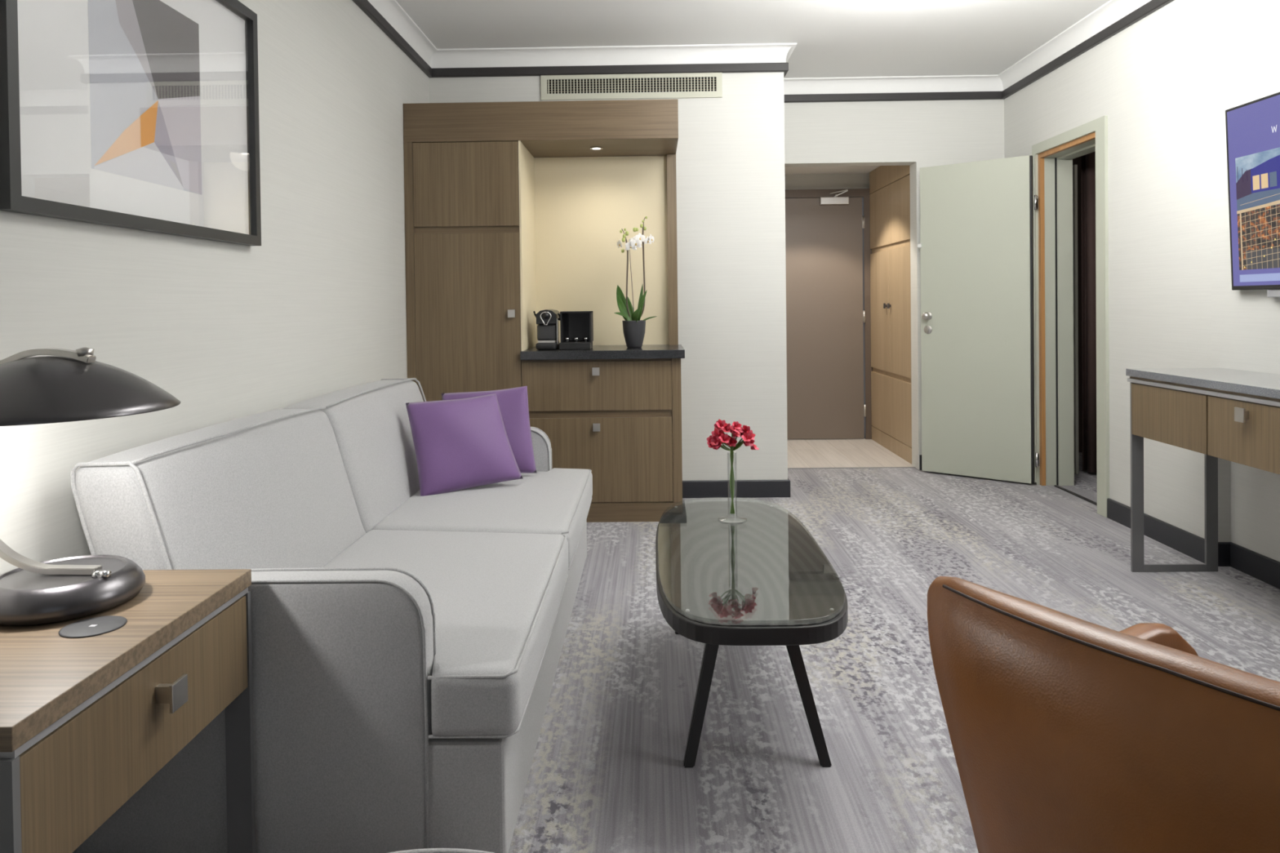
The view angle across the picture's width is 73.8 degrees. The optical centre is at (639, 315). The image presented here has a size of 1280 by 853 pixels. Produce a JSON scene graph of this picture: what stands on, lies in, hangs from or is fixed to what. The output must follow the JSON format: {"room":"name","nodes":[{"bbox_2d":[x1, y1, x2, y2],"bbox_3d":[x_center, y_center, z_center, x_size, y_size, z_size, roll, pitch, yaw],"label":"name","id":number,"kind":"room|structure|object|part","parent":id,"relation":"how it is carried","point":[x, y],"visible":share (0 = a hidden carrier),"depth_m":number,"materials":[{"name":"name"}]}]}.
{"room":"hotel room","nodes":[
{"label":"hotel room","id":0,"kind":"room"},
{"bbox_2d":[0,0,429,574],"bbox_3d":[-1.385,-0.174,1.245,0.194,2.645,7.950,-1,1,1],"label":"wall","id":1,"kind":"structure","parent":0,"point":[231,331],"depth_m":2.86,"materials":[{"name":"paint"}]},
{"bbox_2d":[0,0,261,245],"bbox_3d":[-1.259,-0.593,2.224,0.035,0.748,1.080,-1,1,1],"label":"framed picture","id":2,"kind":"object","parent":1,"relation":"attached to","point":[143,115],"visible":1,"depth_m":2.13,"materials":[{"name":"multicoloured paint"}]},
{"bbox_2d":[88,0,201,195],"bbox_3d":[-1.267,-0.589,2.211,0.001,0.489,0.483,-1,1,1],"label":"print","id":3,"kind":"object","parent":2,"relation":"attached to","point":[144,56],"depth_m":2.19,"materials":[{"name":"multicoloured"}]},
{"bbox_2d":[367,0,1151,94],"bbox_3d":[0.542,-1.475,1.570,3.680,0.098,8.400,-1,1,1],"label":"trim","id":4,"kind":"structure","parent":1,"relation":"attached to","point":[1113,11],"depth_m":4.99,"materials":[{"name":"white paint"}]},
{"bbox_2d":[351,0,1173,102],"bbox_3d":[0.543,-1.400,1.571,3.680,0.051,8.400,-1,1,1],"label":"trim","id":5,"kind":"structure","parent":1,"relation":"attached to","point":[365,6],"depth_m":4.99,"materials":[{"name":"grey paint"}]},
{"bbox_2d":[429,71,787,480],"bbox_3d":[-0.179,-0.248,5.489,2.085,2.645,0.923,-1,1,1],"label":"wall","id":6,"kind":"structure","parent":0,"point":[730,153],"depth_m":5.02,"materials":[{"name":"paint"}]},
{"bbox_2d":[540,72,722,100],"bbox_3d":[-0.051,-1.344,5.002,1.062,0.142,0.014,-1,1,1],"label":"air vent","id":7,"kind":"object","parent":6,"relation":"in","point":[691,85],"visible":1,"depth_m":5.00,"materials":[{"name":"white metal"}]},
{"bbox_2d":[682,478,790,497],"bbox_3d":[0.566,1.015,5.414,0.650,0.102,0.786,-1,1,1],"label":"baseboard","id":8,"kind":"structure","parent":6,"relation":"attached to","point":[708,488],"depth_m":5.02,"materials":[{"name":"grey paint"}]},
{"bbox_2d":[72,438,1279,852],"bbox_3d":[1.251,1.162,2.322,5.400,0.120,10.150,-1,1,1],"label":"floor","id":9,"kind":"structure","parent":0,"point":[607,774],"depth_m":2.68,"materials":[{"name":"carpet"}]},
{"bbox_2d":[0,568,255,852],"bbox_3d":[-1.001,0.826,1.392,0.504,0.633,0.636,-1,1,1],"label":"side table","id":10,"kind":"object","parent":9,"relation":"on","point":[92,707],"visible":0.96,"depth_m":1.33,"materials":[{"name":"brown wood"}]},
{"bbox_3d":[-0.808,0.852,1.079,0.050,0.586,0.013,-1,1,1],"label":"leg","id":11,"kind":"part","parent":10,"relation":"part of","materials":[{"name":"grey metal"}]},
{"bbox_2d":[0,346,181,626],"bbox_3d":[-1.037,0.283,1.501,0.408,0.455,0.408,-1,1,1],"label":"desk lamp","id":12,"kind":"object","parent":10,"relation":"on","point":[65,385],"visible":1,"depth_m":1.44,"materials":[{"name":"grey metal"}]},
{"bbox_3d":[-1.086,0.257,1.505,0.257,0.398,0.029,-1,1,1],"label":"arm","id":13,"kind":"part","parent":12,"relation":"part of","materials":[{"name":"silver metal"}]},
{"bbox_3d":[-1.039,0.119,1.498,0.408,0.096,0.408,-1,1,1],"label":"lamp shade","id":14,"kind":"part","parent":12,"relation":"part of","materials":[{"name":"grey metal"}]},
{"bbox_3d":[-0.939,0.450,1.484,0.038,0.016,0.016,-1,1,8],"label":"switch knob","id":15,"kind":"part","parent":12,"relation":"part of","materials":[{"name":"silver metal"}]},
{"bbox_3d":[-1.012,0.551,1.389,0.458,0.012,0.620,-1,1,1],"label":"frame rail","id":16,"kind":"part","parent":10,"relation":"part of","materials":[{"name":"brown wood"}]},
{"bbox_3d":[-0.767,0.618,1.396,0.031,0.045,0.045,-1,1,1],"label":"knob","id":17,"kind":"part","parent":10,"relation":"part of","materials":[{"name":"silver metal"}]},
{"bbox_3d":[-0.798,0.843,1.700,0.050,0.586,0.013,-1,1,1],"label":"leg","id":18,"kind":"part","parent":10,"relation":"part of","materials":[{"name":"grey metal"}]},
{"bbox_2d":[70,377,592,852],"bbox_3d":[-0.710,0.692,2.789,0.978,0.830,2.148,-1,1,1],"label":"sofa","id":19,"kind":"object","parent":9,"relation":"on","point":[407,646],"visible":0.9,"depth_m":1.81,"materials":[{"name":"white fabric"}]},
{"bbox_2d":[75,408,365,569],"bbox_3d":[-1.047,0.527,2.294,0.325,0.465,0.975,-1,1,1],"label":"cushion","id":20,"kind":"object","parent":19,"relation":"on","point":[276,488],"depth_m":2.07,"materials":[{"name":"white fabric"}]},
{"bbox_3d":[-0.779,0.826,1.766,0.706,0.588,0.082,-1,1,1],"label":"arm","id":21,"kind":"part","parent":19,"relation":"part of"},
{"bbox_2d":[280,379,423,533],"bbox_3d":[-1.031,0.512,3.305,0.325,0.465,1.056,-1,1,1],"label":"cushion","id":22,"kind":"object","parent":19,"relation":"on","point":[370,422],"depth_m":3.05,"materials":[{"name":"white fabric"}]},
{"bbox_2d":[322,529,568,735],"bbox_3d":[-0.567,0.777,2.246,0.676,0.176,1.064,-1,1,1],"label":"seat cushion","id":23,"kind":"object","parent":19,"relation":"on","point":[496,595],"depth_m":1.89,"materials":[{"name":"white fabric"}]},
{"bbox_2d":[405,393,522,496],"bbox_3d":[-0.690,0.504,3.366,0.426,0.369,0.179,-1,1,-25],"label":"throw pillow","id":24,"kind":"object","parent":19,"relation":"on","point":[463,443],"visible":0.99,"depth_m":3.32,"materials":[{"name":"purple fabric"}]},
{"bbox_2d":[371,467,592,568],"bbox_3d":[-0.550,0.762,3.318,0.676,0.176,1.088,-1,1,1],"label":"seat cushion","id":25,"kind":"object","parent":19,"relation":"on","point":[554,501],"depth_m":3.05,"materials":[{"name":"white fabric"}]},
{"bbox_2d":[441,386,537,473],"bbox_3d":[-0.649,0.491,3.640,0.425,0.371,0.140,-1,1,1],"label":"throw pillow","id":26,"kind":"object","parent":19,"relation":"on","point":[513,402],"visible":0.41,"depth_m":3.63,"materials":[{"name":"purple fabric"}]},
{"bbox_3d":[-0.747,0.797,3.818,0.706,0.588,0.082,-1,1,1],"label":"arm","id":27,"kind":"part","parent":19,"relation":"part of"},
{"bbox_2d":[388,848,493,852],"bbox_3d":[-0.265,0.922,0.873,0.537,0.438,0.537,-1,1,1],"label":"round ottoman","id":28,"kind":"object","parent":9,"relation":"on","point":[428,850],"visible":1,"depth_m":1.13,"materials":[{"name":"grey fabric"}]},
{"bbox_2d":[403,98,682,522],"bbox_3d":[-0.506,-0.020,4.748,1.444,2.217,0.573,-1,1,1],"label":"tall cabinet","id":29,"kind":"object","parent":9,"relation":"on","point":[511,213],"visible":0.81,"depth_m":4.50,"materials":[{"name":"brown wood"}]},
{"bbox_3d":[-0.916,-0.691,4.491,0.556,0.442,0.012,-1,1,1],"label":"door","id":30,"kind":"part","parent":29,"relation":"part of","materials":[{"name":"brown wood"}]},
{"bbox_3d":[-0.904,0.279,4.505,0.556,1.427,0.012,-1,1,1],"label":"door","id":31,"kind":"part","parent":29,"relation":"part of","materials":[{"name":"brown wood"}]},
{"bbox_3d":[-0.674,-0.011,4.478,0.038,0.042,0.026,-1,1,1],"label":"knob","id":32,"kind":"part","parent":29,"relation":"part of","materials":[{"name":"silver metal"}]},
{"bbox_3d":[-0.231,0.292,4.475,0.038,0.042,0.026,-1,1,1],"label":"knob","id":33,"kind":"part","parent":29,"relation":"part of","materials":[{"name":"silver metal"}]},
{"bbox_3d":[-0.228,0.585,4.479,0.038,0.042,0.026,-1,1,1],"label":"knob","id":34,"kind":"part","parent":29,"relation":"part of","materials":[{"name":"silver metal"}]},
{"bbox_2d":[590,146,603,150],"bbox_3d":[-0.241,-0.925,4.712,0.072,0.004,0.072,-1,1,1],"label":"recessed light","id":35,"kind":"object","parent":29,"relation":"attached to","point":[591,148],"visible":1,"depth_m":4.72,"materials":[{"name":"silver metal"}]},
{"bbox_3d":[-0.228,0.370,4.495,0.789,0.259,0.012,-1,1,1],"label":"drawer","id":36,"kind":"part","parent":29,"relation":"part of","materials":[{"name":"brown wood"}]},
{"bbox_3d":[-0.223,0.761,4.501,0.789,0.447,0.012,-1,1,1],"label":"drawer","id":37,"kind":"part","parent":29,"relation":"part of","materials":[{"name":"brown wood"}]},
{"bbox_2d":[520,344,684,359],"bbox_3d":[-0.191,0.200,4.729,0.858,0.045,0.568,-1,1,1],"label":"countertop","id":38,"kind":"structure","parent":29,"relation":"on","point":[646,351],"depth_m":4.45,"materials":[{"name":"stone"}]},
{"bbox_2d":[533,309,560,350],"bbox_3d":[-0.505,0.073,4.715,0.148,0.216,0.310,-1,1,1],"label":"coffee machine","id":39,"kind":"object","parent":38,"relation":"on","point":[548,337],"visible":0.84,"depth_m":4.61,"materials":[{"name":"grey plastic"}]},
{"bbox_3d":[-0.507,0.014,4.588,0.062,0.073,0.008,-1,1,1],"label":"lever trim","id":40,"kind":"part","parent":39,"relation":"part of","materials":[{"name":"silver metal"}]},
{"bbox_3d":[-0.503,0.138,4.731,0.092,0.011,0.240,-1,1,1],"label":"spout plate","id":41,"kind":"part","parent":39,"relation":"part of","materials":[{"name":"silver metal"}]},
{"bbox_2d":[535,342,559,350],"bbox_3d":[-0.502,0.163,4.706,0.110,0.036,0.290,-1,1,1],"label":"drip tray","id":42,"kind":"object","parent":39,"relation":"on","point":[540,345],"depth_m":4.56,"materials":[{"name":"black plastic"}]},
{"bbox_3d":[-0.445,0.083,4.734,0.004,0.140,0.270,-1,1,1],"label":"rail","id":43,"kind":"part","parent":39,"relation":"part of","materials":[{"name":"silver metal"}]},
{"bbox_2d":[559,311,593,349],"bbox_3d":[-0.348,0.078,4.668,0.170,0.204,0.200,-1,1,1],"label":"box","id":44,"kind":"object","parent":38,"relation":"on","point":[573,324],"visible":1,"depth_m":4.74,"materials":[{"name":"black plastic"}]},
{"bbox_3d":[-0.345,0.060,4.744,0.149,0.153,0.006,-1,1,1],"label":"panel","id":45,"kind":"part","parent":44,"relation":"part of","materials":[{"name":"black plastic"}]},
{"bbox_2d":[613,216,657,347],"bbox_3d":[-0.021,-0.184,4.668,0.222,0.719,0.145,-1,1,12],"label":"potted orchid","id":46,"kind":"object","parent":38,"relation":"on","point":[633,328],"visible":1,"depth_m":4.65,"materials":[{"name":"plant"}]},
{"bbox_3d":[-0.111,-0.396,4.665,0.010,0.045,0.052,-1,1,-30],"label":"flower","id":47,"kind":"part","parent":46,"relation":"part of","materials":[{"name":"green plant"}]},
{"bbox_3d":[-0.069,-0.215,4.670,0.062,0.522,0.011,-1,1,-16],"label":"stem","id":48,"kind":"part","parent":46,"relation":"part of","materials":[{"name":"brown"}]},
{"bbox_3d":[-0.049,-0.385,4.638,0.067,0.057,0.011,-1,1,9],"label":"flower","id":49,"kind":"part","parent":46,"relation":"part of","materials":[{"name":"white plant"}]},
{"bbox_3d":[-0.032,0.101,4.683,0.129,0.150,0.129,-1,1,1],"label":"pot","id":50,"kind":"part","parent":46,"relation":"part of","materials":[{"name":"grey ceramic"}]},
{"bbox_3d":[-0.022,-0.398,4.632,0.065,0.056,0.011,-1,1,-5],"label":"flower","id":51,"kind":"part","parent":46,"relation":"part of","materials":[{"name":"white plant"}]},
{"bbox_3d":[0.000,-0.428,4.653,0.060,0.050,0.014,-1,1,-16],"label":"flower","id":52,"kind":"part","parent":46,"relation":"part of","materials":[{"name":"white plant"}]},
{"bbox_3d":[0.003,-0.248,4.672,0.069,0.588,0.020,-1,1,1],"label":"stem","id":53,"kind":"part","parent":46,"relation":"part of","materials":[{"name":"brown"}]},
{"bbox_3d":[0.043,-0.412,4.652,0.048,0.042,0.009,-1,1,-30],"label":"flower","id":54,"kind":"part","parent":46,"relation":"part of","materials":[{"name":"white plant"}]},
{"bbox_3d":[0.062,-0.423,4.662,0.010,0.048,0.056,0,1,32],"label":"flower","id":55,"kind":"part","parent":46,"relation":"part of","materials":[{"name":"white plant"}]},
{"bbox_2d":[655,501,848,767],"bbox_3d":[0.284,0.885,2.461,0.472,0.454,1.196,-1,1,1],"label":"coffee table","id":56,"kind":"object","parent":9,"relation":"on","point":[762,580],"visible":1,"depth_m":2.16,"materials":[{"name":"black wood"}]},
{"bbox_3d":[0.174,0.917,2.186,0.046,0.400,0.203,0,1,36],"label":"leg","id":57,"kind":"part","parent":56,"relation":"part of","materials":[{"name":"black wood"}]},
{"bbox_2d":[718,452,745,523],"bbox_3d":[0.295,0.545,2.730,0.092,0.214,0.092,-1,1,1],"label":"bud vase","id":58,"kind":"object","parent":56,"relation":"on","point":[726,516],"visible":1,"depth_m":2.73,"materials":[{"name":"clear glass"}]},
{"bbox_2d":[706,428,734,511],"bbox_3d":[0.257,0.495,2.711,0.090,0.277,0.057,-1,1,1],"label":"flower","id":59,"kind":"object","parent":58,"relation":"in","point":[716,431],"visible":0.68,"depth_m":2.71,"materials":[{"name":"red plant"}]},
{"bbox_3d":[0.272,0.511,2.726,0.062,0.244,0.006,-1,1,-9],"label":"stem","id":60,"kind":"part","parent":59,"relation":"part of","materials":[{"name":"green plant"}]},
{"bbox_2d":[710,433,734,514],"bbox_3d":[0.268,0.502,2.692,0.094,0.263,0.043,-1,1,-33],"label":"flower","id":61,"kind":"object","parent":58,"relation":"in","point":[716,442],"visible":1,"depth_m":2.68,"materials":[{"name":"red plant"}]},
{"bbox_3d":[0.276,0.507,2.715,0.056,0.252,0.010,-1,1,-29],"label":"stem","id":62,"kind":"part","parent":61,"relation":"part of","materials":[{"name":"green plant"}]},
{"bbox_2d":[714,419,733,460],"bbox_3d":[0.270,0.483,2.733,0.061,0.301,0.055,-1,1,1],"label":"flower","id":63,"kind":"object","parent":58,"relation":"in","point":[722,425],"visible":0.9,"depth_m":2.73,"materials":[{"name":"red plant"}]},
{"bbox_2d":[726,425,740,484],"bbox_3d":[0.299,0.490,2.701,0.049,0.287,0.056,0,1,32],"label":"flower","id":64,"kind":"object","parent":58,"relation":"in","point":[735,433],"visible":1,"depth_m":2.69,"materials":[{"name":"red plant"}]},
{"bbox_2d":[729,421,746,513],"bbox_3d":[0.324,0.485,2.724,0.069,0.296,0.038,-1,1,-13],"label":"flower","id":65,"kind":"object","parent":58,"relation":"in","point":[736,425],"visible":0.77,"depth_m":2.72,"materials":[{"name":"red plant"}]},
{"bbox_2d":[729,425,755,513],"bbox_3d":[0.332,0.491,2.719,0.056,0.283,0.076,-1,1,-44],"label":"flower","id":66,"kind":"object","parent":58,"relation":"in","point":[748,437],"visible":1,"depth_m":2.72,"materials":[{"name":"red plant"}]},
{"bbox_3d":[0.314,0.504,2.727,0.054,0.257,0.007,-1,1,4],"label":"stem","id":67,"kind":"part","parent":66,"relation":"part of","materials":[{"name":"green plant"}]},
{"bbox_2d":[730,441,759,514],"bbox_3d":[0.337,0.502,2.736,0.094,0.261,0.044,-1,1,1],"label":"flower","id":68,"kind":"object","parent":58,"relation":"in","point":[754,446],"visible":0.56,"depth_m":2.73,"materials":[{"name":"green plant"}]},
{"bbox_3d":[0.322,0.514,2.734,0.065,0.237,0.010,-1,1,-16],"label":"stem","id":69,"kind":"part","parent":68,"relation":"part of","materials":[{"name":"green plant"}]},
{"bbox_3d":[0.281,0.671,2.458,0.452,0.002,1.176,-1,1,1],"label":"wood panel","id":70,"kind":"part","parent":56,"relation":"part of","materials":[{"name":"black wood"}]},
{"bbox_3d":[0.281,0.662,2.458,0.460,0.008,1.184,-1,1,1],"label":"glass","id":71,"kind":"part","parent":56,"relation":"part of","materials":[{"name":"glass"}]},
{"bbox_3d":[0.405,0.914,2.182,0.046,0.400,0.203,-1,1,-34],"label":"leg","id":72,"kind":"part","parent":56,"relation":"part of","materials":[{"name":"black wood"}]},
{"bbox_2d":[787,466,915,468],"bbox_3d":[1.389,1.049,5.875,1.006,0.005,0.016,-1,1,1],"label":"trim","id":73,"kind":"structure","parent":9,"relation":"on","point":[853,467],"depth_m":5.87,"materials":[{"name":"silver metal"}]},
{"bbox_2d":[869,165,911,464],"bbox_3d":[2.189,-0.074,6.491,0.627,2.212,1.146,-1,1,1],"label":"wardrobe","id":74,"kind":"object","parent":9,"relation":"on","point":[889,185],"visible":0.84,"depth_m":6.46,"materials":[{"name":"brown wood"}]},
{"bbox_3d":[1.904,-0.774,6.774,0.014,0.449,0.564,-1,1,1],"label":"door","id":75,"kind":"part","parent":74,"relation":"part of","materials":[{"name":"brown wood"}]},
{"bbox_3d":[1.913,-0.040,6.784,0.014,0.935,0.564,-1,1,1],"label":"door","id":76,"kind":"part","parent":74,"relation":"part of","materials":[{"name":"brown wood"}]},
{"bbox_3d":[1.921,0.690,6.795,0.014,0.448,0.564,-1,1,1],"label":"door","id":77,"kind":"part","parent":74,"relation":"part of","materials":[{"name":"brown wood"}]},
{"bbox_3d":[1.895,-1.087,6.481,0.014,0.177,1.140,-1,1,1],"label":"panel","id":78,"kind":"part","parent":74,"relation":"part of","materials":[{"name":"brown wood"}]},
{"bbox_3d":[1.895,-0.765,6.202,0.014,0.449,0.573,-1,1,1],"label":"door","id":79,"kind":"part","parent":74,"relation":"part of","materials":[{"name":"brown wood"}]},
{"bbox_3d":[1.904,-0.032,6.213,0.014,0.935,0.573,-1,1,1],"label":"door","id":80,"kind":"part","parent":74,"relation":"part of","materials":[{"name":"brown wood"}]},
{"bbox_3d":[1.912,0.698,6.223,0.014,0.448,0.573,-1,1,1],"label":"door","id":81,"kind":"part","parent":74,"relation":"part of","materials":[{"name":"brown wood"}]},
{"bbox_2d":[1072,164,1079,474],"bbox_3d":[2.845,0.027,5.572,0.020,2.020,0.030,-1,1,1],"label":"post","id":82,"kind":"object","parent":9,"relation":"on","point":[1074,166],"visible":0.84,"depth_m":5.56,"materials":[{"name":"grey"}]},
{"bbox_2d":[1080,151,1097,472],"bbox_3d":[3.055,-0.084,5.412,0.473,2.200,0.073,0,1,45],"label":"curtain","id":83,"kind":"object","parent":9,"relation":"on","point":[1087,161],"visible":0.15,"depth_m":5.52,"materials":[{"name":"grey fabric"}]},
{"bbox_2d":[927,576,1279,852],"bbox_3d":[0.740,0.720,0.956,0.642,0.810,0.630,-1,1,-32],"label":"tub chair","id":84,"kind":"object","parent":9,"relation":"on","point":[1068,734],"visible":1,"depth_m":0.84,"materials":[{"name":"leather"}]},
{"bbox_2d":[1125,367,1279,572],"bbox_3d":[2.248,0.661,2.558,0.473,0.852,2.068,-1,1,1],"label":"console table","id":85,"kind":"object","parent":9,"relation":"on","point":[1231,415],"visible":1,"depth_m":3.22,"materials":[{"name":"wood"}]},
{"bbox_3d":[2.083,0.675,3.574,0.048,0.797,0.012,-1,1,1],"label":"leg","id":86,"kind":"part","parent":85,"relation":"part of","materials":[{"name":"grey metal"}]},
{"bbox_3d":[2.058,0.391,3.321,0.020,0.214,0.482,-1,1,1],"label":"drawer","id":87,"kind":"part","parent":85,"relation":"part of","materials":[{"name":"brown wood"}]},
{"bbox_3d":[2.255,0.282,2.552,0.449,0.014,2.058,-1,1,1],"label":"frame rail","id":88,"kind":"part","parent":85,"relation":"part of","materials":[{"name":"silver metal"}]},
{"bbox_3d":[2.389,0.672,3.569,0.048,0.797,0.012,-1,1,1],"label":"leg","id":89,"kind":"part","parent":85,"relation":"part of","materials":[{"name":"grey metal"}]},
{"bbox_3d":[2.026,0.333,2.866,0.028,0.048,0.046,-1,1,1],"label":"knob","id":90,"kind":"part","parent":85,"relation":"part of","materials":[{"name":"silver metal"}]},
{"bbox_3d":[2.048,0.401,2.673,0.020,0.214,0.798,-1,1,1],"label":"drawer","id":91,"kind":"part","parent":85,"relation":"part of","materials":[{"name":"brown wood"}]},
{"bbox_2d":[395,0,1109,78],"bbox_3d":[0.556,-1.602,1.569,4.100,0.155,8.700,-1,1,1],"label":"ceiling","id":92,"kind":"structure","parent":0,"point":[833,38],"depth_m":4.63,"materials":[{"name":"white paint"}]},
{"bbox_2d":[784,173,869,189],"bbox_3d":[1.755,-0.081,7.253,1.721,2.213,0.240,-1,1,1],"label":"wall","id":93,"kind":"structure","parent":0,"point":[808,181],"depth_m":7.12,"materials":[{"name":"paint"}]},
{"bbox_2d":[785,188,872,439],"bbox_3d":[1.428,-0.007,7.069,1.030,2.079,0.138,-1,1,1],"label":"door","id":94,"kind":"structure","parent":93,"relation":"in","point":[828,251],"depth_m":7.08,"materials":[{"name":"brown wood"}]},
{"bbox_3d":[1.637,-1.006,7.022,0.152,0.056,0.028,0,1,23],"label":"closer arm","id":95,"kind":"part","parent":94,"relation":"part of","materials":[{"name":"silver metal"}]},
{"bbox_2d":[784,165,879,174],"bbox_3d":[1.642,-1.246,6.633,1.900,0.137,1.450,-1,1,1],"label":"ceiling","id":96,"kind":"structure","parent":0,"point":[857,169],"depth_m":6.91,"materials":[{"name":"white paint"}]},
{"bbox_2d":[784,99,1004,470],"bbox_3d":[1.667,-0.276,5.846,1.596,2.645,0.150,-1,1,1],"label":"wall","id":97,"kind":"structure","parent":0,"point":[917,135],"depth_m":5.76,"materials":[{"name":"paint"}]},
{"bbox_2d":[919,454,921,470],"bbox_3d":[2.180,0.991,5.774,0.571,0.102,0.013,-1,1,1],"label":"baseboard","id":98,"kind":"structure","parent":97,"relation":"attached to","point":[920,455],"depth_m":5.77,"materials":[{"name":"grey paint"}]},
{"bbox_2d":[1072,156,1082,452],"bbox_3d":[3.366,-0.214,5.195,1.430,2.500,3.500,-1,1,1],"label":"wall","id":99,"kind":"structure","parent":0,"point":[1077,161],"depth_m":6.35,"materials":[{"name":"brown paint"}]},
{"bbox_2d":[1004,0,1279,561],"bbox_3d":[2.495,-0.225,1.558,0.195,2.645,8.700,-1,1,1],"label":"wall","id":100,"kind":"structure","parent":0,"point":[1151,79],"depth_m":3.87,"materials":[{"name":"paint"}]},
{"bbox_2d":[917,115,1109,517],"bbox_3d":[2.375,-0.002,5.184,0.570,2.100,1.385,-1,1,-25],"label":"door","id":101,"kind":"structure","parent":100,"relation":"in","point":[996,242],"depth_m":5.32,"materials":[{"name":"grey paint"}]},
{"bbox_3d":[1.888,0.003,5.628,0.054,0.054,0.062,0,1,40],"label":"knob","id":102,"kind":"part","parent":101,"relation":"part of","materials":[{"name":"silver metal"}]},
{"bbox_2d":[1053,484,1097,505],"bbox_3d":[2.542,1.046,4.911,0.022,0.008,0.630,-1,1,1],"label":"trim","id":103,"kind":"structure","parent":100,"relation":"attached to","point":[1055,486],"depth_m":4.96,"materials":[{"name":"grey"}]},
{"bbox_2d":[1106,497,1279,589],"bbox_3d":[2.436,1.056,0.942,0.093,0.102,7.130,-1,1,1],"label":"baseboard","id":104,"kind":"structure","parent":100,"relation":"attached to","point":[1265,569],"depth_m":3.72,"materials":[{"name":"grey paint"}]},
{"bbox_2d":[1225,91,1279,297],"bbox_3d":[2.383,-0.443,2.803,0.056,0.758,1.292,-1,1,1],"label":"television","id":105,"kind":"object","parent":100,"relation":"attached to","point":[1252,127],"visible":1,"depth_m":3.29,"materials":[{"name":"black plastic"}]}
]}

